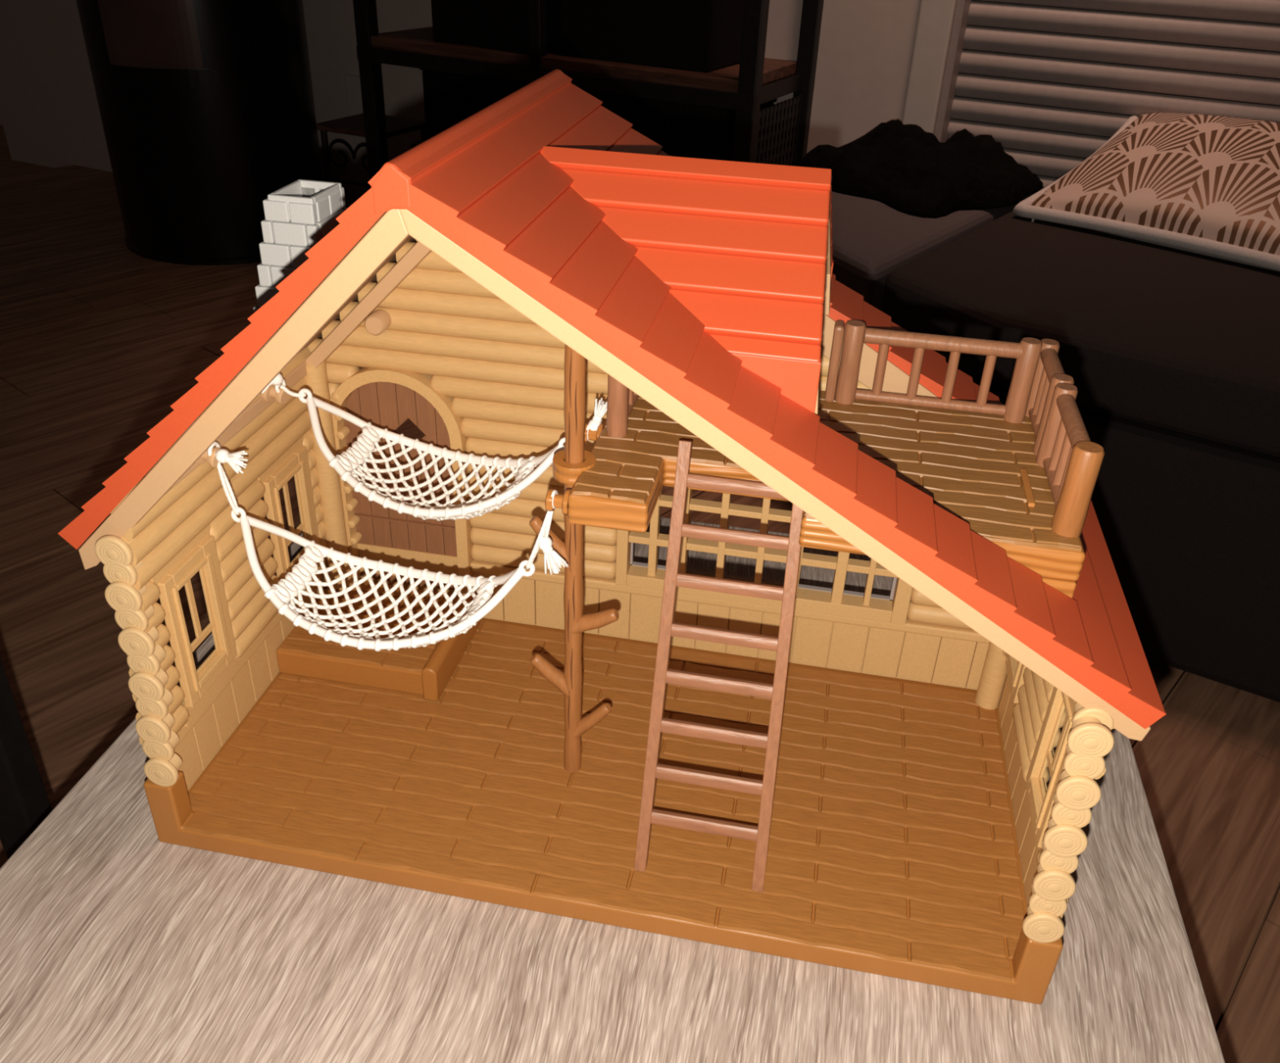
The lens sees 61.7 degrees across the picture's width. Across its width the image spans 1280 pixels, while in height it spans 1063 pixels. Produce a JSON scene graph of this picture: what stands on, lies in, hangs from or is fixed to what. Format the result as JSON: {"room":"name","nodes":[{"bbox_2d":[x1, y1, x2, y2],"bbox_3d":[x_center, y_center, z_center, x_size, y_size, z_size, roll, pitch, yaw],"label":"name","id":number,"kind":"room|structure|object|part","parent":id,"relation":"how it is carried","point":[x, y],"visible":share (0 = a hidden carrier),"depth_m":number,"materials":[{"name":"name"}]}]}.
{"room":"living room","nodes":[
{"label":"living room","id":0,"kind":"room"},
{"bbox_2d":[0,0,432,208],"bbox_3d":[-1.107,-1.951,2.491,1.960,2.390,0.300,16,34,21],"label":"wall","id":1,"kind":"structure","parent":0,"point":[50,113],"depth_m":3.13,"materials":[{"name":"white paint"}]},
{"bbox_2d":[344,74,363,116],"bbox_3d":[-0.728,-1.115,2.771,0.070,0.120,0.012,16,34,21],"label":"wall socket","id":2,"kind":"object","parent":1,"relation":"attached to","point":[353,85],"visible":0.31,"depth_m":2.76,"materials":[{"name":"plastic"}]},
{"bbox_2d":[0,124,1279,1062],"bbox_3d":[-0.552,-0.091,1.735,6.278,0.040,4.837,7,32,8],"label":"floor","id":3,"kind":"structure","parent":0,"point":[100,339],"depth_m":1.48,"materials":[{"name":"brown wood"}]},
{"bbox_2d":[0,658,53,859],"bbox_3d":[-0.507,0.274,0.605,0.263,0.512,0.250,7,32,8],"label":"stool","id":4,"kind":"object","parent":3,"relation":"on","point":[24,802],"visible":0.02,"depth_m":0.63,"materials":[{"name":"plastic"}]},
{"bbox_2d":[75,0,323,265],"bbox_3d":[-1.036,-1.286,2.451,0.500,1.220,0.503,7,32,8],"label":"wood stove","id":5,"kind":"object","parent":3,"relation":"on","point":[206,108],"visible":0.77,"depth_m":2.44,"materials":[{"name":"black metal"}]},
{"bbox_3d":[-1.052,-1.215,2.224,0.210,0.465,0.032,4,31,3],"label":"door panel","id":6,"kind":"part","parent":5,"relation":"part of","materials":[{"name":"black metal"}]},
{"bbox_2d":[316,113,426,187],"bbox_3d":[-0.618,-0.799,2.544,0.180,0.325,0.180,16,34,21],"label":"stand","id":7,"kind":"object","parent":3,"relation":"on","point":[353,125],"visible":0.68,"depth_m":2.44,"materials":[{"name":"black metal"}]},
{"bbox_3d":[-0.725,-0.778,2.513,0.012,0.313,0.014,7,32,8],"label":"leg","id":8,"kind":"part","parent":7,"relation":"part of","materials":[{"name":"black paint"}]},
{"bbox_3d":[-0.511,-0.810,2.581,0.012,0.313,0.014,7,32,8],"label":"leg","id":9,"kind":"part","parent":7,"relation":"part of","materials":[{"name":"black paint"}]},
{"bbox_2d":[352,0,823,262],"bbox_3d":[-0.100,-1.150,1.882,0.837,1.650,0.304,17,34,22],"label":"shelving unit","id":10,"kind":"object","parent":3,"relation":"on","point":[777,134],"visible":0.27,"depth_m":1.92,"materials":[{"name":"black paint"}]},
{"bbox_3d":[-0.519,-1.199,1.932,0.032,1.650,0.030,17,34,22],"label":"post","id":11,"kind":"part","parent":10,"relation":"part of","materials":[{"name":"black paint"}]},
{"bbox_2d":[410,139,426,148],"bbox_3d":[-0.439,-0.710,2.240,0.079,0.200,0.079,7,32,8],"label":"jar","id":12,"kind":"object","parent":10,"relation":"on","point":[414,144],"visible":0.04,"depth_m":2.18,"materials":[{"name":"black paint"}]},
{"bbox_3d":[-0.173,-1.091,1.780,0.024,1.650,0.024,17,34,22],"label":"post","id":13,"kind":"part","parent":10,"relation":"part of","materials":[{"name":"black paint"}]},
{"bbox_2d":[560,0,744,72],"bbox_3d":[0.042,-1.015,1.874,0.303,0.342,0.228,17,34,22],"label":"storage box","id":14,"kind":"object","parent":10,"relation":"on","point":[705,36],"visible":0.8,"depth_m":1.85,"materials":[{"name":"black fabric"}]},
{"bbox_3d":[0.193,-0.981,1.625,0.032,1.650,0.030,17,34,22],"label":"post","id":15,"kind":"part","parent":10,"relation":"part of","materials":[{"name":"black paint"}]},
{"bbox_2d":[755,94,803,165],"bbox_3d":[0.241,-0.628,1.977,0.005,0.305,0.240,17,34,22],"label":"grille","id":16,"kind":"object","parent":10,"relation":"attached to","point":[779,133],"depth_m":1.94,"materials":[{"name":"black metal"}]},
{"bbox_3d":[0.319,-1.101,1.831,0.032,1.650,0.030,17,34,22],"label":"post","id":17,"kind":"part","parent":10,"relation":"part of","materials":[{"name":"black paint"}]},
{"bbox_2d":[0,516,1224,1062],"bbox_3d":[-0.029,0.346,0.581,0.503,0.450,0.638,7,32,8],"label":"coffee table","id":18,"kind":"object","parent":3,"relation":"on","point":[119,943],"visible":0.36,"depth_m":0.43,"materials":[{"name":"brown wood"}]},
{"bbox_2d":[57,69,1166,1004],"bbox_3d":[-0.007,-0.019,0.462,0.412,0.299,0.216,7,32,8],"label":"log cabin","id":19,"kind":"object","parent":18,"relation":"on","point":[561,260],"visible":0.97,"depth_m":0.46,"materials":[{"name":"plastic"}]},
{"bbox_3d":[-0.193,0.039,0.466,0.001,0.048,0.023,7,32,8],"label":"window sash","id":20,"kind":"part","parent":19,"relation":"part of","materials":[{"name":"beige plastic"}]},
{"bbox_3d":[-0.197,0.070,0.487,0.005,0.010,0.044,7,32,8],"label":"window sill","id":21,"kind":"part","parent":19,"relation":"part of","materials":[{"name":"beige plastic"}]},
{"bbox_3d":[-0.183,-0.048,0.474,0.010,0.007,0.150,7,32,8],"label":"wall plate","id":22,"kind":"part","parent":19,"relation":"part of","materials":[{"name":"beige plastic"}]},
{"bbox_3d":[-0.177,-0.006,0.541,0.001,0.048,0.024,7,32,8],"label":"window sash","id":23,"kind":"part","parent":19,"relation":"part of","materials":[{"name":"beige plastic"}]},
{"bbox_3d":[-0.180,0.026,0.562,0.005,0.010,0.046,7,32,8],"label":"window sill","id":24,"kind":"part","parent":19,"relation":"part of","materials":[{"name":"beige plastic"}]},
{"bbox_3d":[-0.166,-0.021,0.573,0.012,0.151,0.012,7,32,8],"label":"corner post","id":25,"kind":"part","parent":19,"relation":"part of","materials":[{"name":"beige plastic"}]},
{"bbox_2d":[207,441,568,651],"bbox_3d":[-0.104,0.009,0.446,0.155,0.086,0.060,12,33,15],"label":"hammock","id":26,"kind":"object","parent":19,"relation":"hanging from","point":[295,582],"visible":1,"depth_m":0.46,"materials":[{"name":"white fabric"}]},
{"bbox_3d":[-0.109,0.018,0.454,0.130,0.035,0.060,7,32,8],"label":"ring frame","id":27,"kind":"part","parent":26,"relation":"part of","materials":[{"name":"white plastic"}]},
{"bbox_3d":[-0.127,-0.027,0.572,0.074,0.133,0.013,7,32,8],"label":"door frame","id":28,"kind":"part","parent":19,"relation":"part of","materials":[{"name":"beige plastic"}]},
{"bbox_3d":[-0.129,0.027,0.608,0.061,0.004,0.005,7,32,8],"label":"door","id":29,"kind":"part","parent":19,"relation":"part of","materials":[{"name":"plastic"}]},
{"bbox_2d":[261,373,607,520],"bbox_3d":[-0.094,-0.039,0.485,0.166,0.067,0.061,7,32,8],"label":"hammock","id":30,"kind":"object","parent":19,"relation":"hanging from","point":[346,464],"visible":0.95,"depth_m":0.50,"materials":[{"name":"white fabric"}]},
{"bbox_3d":[-0.093,-0.036,0.487,0.126,0.035,0.060,7,32,8],"label":"ring frame","id":31,"kind":"part","parent":30,"relation":"part of","materials":[{"name":"white fabric"}]},
{"bbox_3d":[-0.100,0.060,0.569,0.008,0.021,0.070,7,32,8],"label":"step rail","id":32,"kind":"part","parent":19,"relation":"part of","materials":[{"name":"plastic"}]},
{"bbox_3d":[-0.009,-0.056,0.438,0.009,0.035,0.009,7,32,8],"label":"rail post","id":33,"kind":"part","parent":19,"relation":"part of","materials":[{"name":"plastic"}]},
{"bbox_3d":[0.022,-0.003,0.553,0.006,0.063,0.010,7,32,8],"label":"window post","id":34,"kind":"part","parent":19,"relation":"part of","materials":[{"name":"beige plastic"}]},
{"bbox_2d":[634,439,802,892],"bbox_3d":[0.034,0.056,0.439,0.056,0.172,0.072,7,32,8],"label":"ladder","id":35,"kind":"object","parent":19,"relation":"on","point":[684,479],"visible":0.88,"depth_m":0.44,"materials":[{"name":"plastic"}]},
{"bbox_3d":[0.065,0.000,0.552,0.142,0.063,0.003,7,32,8],"label":"sill","id":36,"kind":"part","parent":19,"relation":"part of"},
{"bbox_3d":[0.069,-0.099,0.406,0.010,0.068,0.112,7,32,8],"label":"gable frame","id":37,"kind":"part","parent":19,"relation":"part of","materials":[{"name":"beige plastic"}]},
{"bbox_3d":[0.086,-0.075,0.476,0.004,0.036,0.010,7,32,8],"label":"rail plate","id":38,"kind":"part","parent":19,"relation":"part of","materials":[{"name":"plastic"}]},
{"bbox_3d":[0.103,0.008,0.541,0.005,0.063,0.010,7,32,8],"label":"window post","id":39,"kind":"part","parent":19,"relation":"part of","materials":[{"name":"beige plastic"}]},
{"bbox_3d":[0.093,-0.075,0.475,0.009,0.036,0.009,7,32,8],"label":"rail post","id":40,"kind":"part","parent":19,"relation":"part of","materials":[{"name":"plastic"}]},
{"bbox_3d":[0.131,-0.082,0.463,0.066,0.007,0.007,7,32,8],"label":"railing","id":41,"kind":"part","parent":19,"relation":"part of","materials":[{"name":"plastic"}]},
{"bbox_3d":[0.184,0.041,0.532,0.012,0.114,0.012,7,32,8],"label":"corner post","id":42,"kind":"part","parent":19,"relation":"part of","materials":[{"name":"beige plastic"}]},
{"bbox_3d":[0.180,0.073,0.510,0.005,0.010,0.046,7,32,8],"label":"window sill","id":43,"kind":"part","parent":19,"relation":"part of","materials":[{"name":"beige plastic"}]},
{"bbox_3d":[0.166,-0.066,0.465,0.009,0.036,0.009,7,32,8],"label":"rail post","id":44,"kind":"part","parent":19,"relation":"part of","materials":[{"name":"plastic"}]},
{"bbox_3d":[0.164,0.118,0.435,0.005,0.010,0.044,7,32,8],"label":"window sill","id":45,"kind":"part","parent":19,"relation":"part of","materials":[{"name":"beige plastic"}]},
{"bbox_3d":[0.176,-0.067,0.471,0.009,0.034,0.009,7,32,8],"label":"rail post","id":46,"kind":"part","parent":19,"relation":"part of","materials":[{"name":"plastic"}]},
{"bbox_3d":[0.162,0.086,0.415,0.001,0.048,0.023,7,32,8],"label":"window sash","id":47,"kind":"part","parent":19,"relation":"part of","materials":[{"name":"beige plastic"}]},
{"bbox_3d":[0.169,-0.047,0.437,0.009,0.034,0.009,7,32,8],"label":"rail post","id":48,"kind":"part","parent":19,"relation":"part of","materials":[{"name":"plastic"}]},
{"bbox_3d":[0.167,-0.042,0.429,0.009,0.034,0.009,7,32,8],"label":"rail post","id":49,"kind":"part","parent":19,"relation":"part of","materials":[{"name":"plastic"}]},
{"bbox_3d":[0.157,-0.015,0.384,0.011,0.034,0.011,7,32,8],"label":"rail post","id":50,"kind":"part","parent":19,"relation":"part of","materials":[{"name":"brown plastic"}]},
{"bbox_2d":[831,186,1279,702],"bbox_3d":[0.831,-0.154,1.514,1.401,0.400,0.891,16,34,21],"label":"sofa","id":51,"kind":"object","parent":3,"relation":"on","point":[1171,356],"visible":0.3,"depth_m":1.26,"materials":[{"name":"grey fabric"}]},
{"bbox_2d":[796,119,1043,217],"bbox_3d":[0.486,-0.644,1.814,0.374,0.102,0.361,-20,38,-32],"label":"garment","id":52,"kind":"object","parent":51,"relation":"on","point":[906,168],"visible":0.98,"depth_m":1.73,"materials":[{"name":"black fabric"}]},
{"bbox_2d":[831,186,1044,310],"bbox_3d":[0.398,-0.495,1.748,0.297,0.088,0.666,23,37,30],"label":"seat cushion","id":53,"kind":"object","parent":51,"relation":"on","point":[872,239],"depth_m":1.52,"materials":[{"name":"grey fabric"}]},
{"bbox_2d":[880,210,1279,458],"bbox_3d":[0.982,-0.265,1.408,1.168,0.090,0.838,20,35,26],"label":"seat cushion","id":54,"kind":"object","parent":51,"relation":"on","point":[1166,348],"depth_m":1.30,"materials":[{"name":"grey fabric"}]},
{"bbox_3d":[0.973,-0.103,1.508,1.193,0.290,0.860,19,35,25],"label":"seat","id":55,"kind":"part","parent":51,"relation":"part of","materials":[{"name":"grey fabric"}]},
{"bbox_2d":[1013,112,1279,271],"bbox_3d":[0.907,-0.520,1.609,0.516,0.148,0.428,27,39,35],"label":"throw pillow","id":56,"kind":"object","parent":51,"relation":"on","point":[1209,185],"visible":1,"depth_m":1.56,"materials":[{"name":"fabric"}]},
{"bbox_2d":[761,0,920,153],"bbox_3d":[0.825,-1.282,1.529,2.540,2.390,0.120,16,34,21],"label":"wall","id":57,"kind":"structure","parent":0,"point":[865,50],"depth_m":1.95,"materials":[{"name":"white paint"}]},
{"bbox_2d":[902,0,1279,187],"bbox_3d":[0.995,-1.018,1.550,1.075,1.510,0.089,16,34,21],"label":"window","id":58,"kind":"structure","parent":57,"relation":"in","point":[1050,127],"depth_m":1.84,"materials":[{"name":"white plastic"}]},
{"bbox_3d":[0.570,-1.137,1.716,0.014,1.390,0.062,16,34,21],"label":"guide rail","id":59,"kind":"part","parent":58,"relation":"part of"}
]}

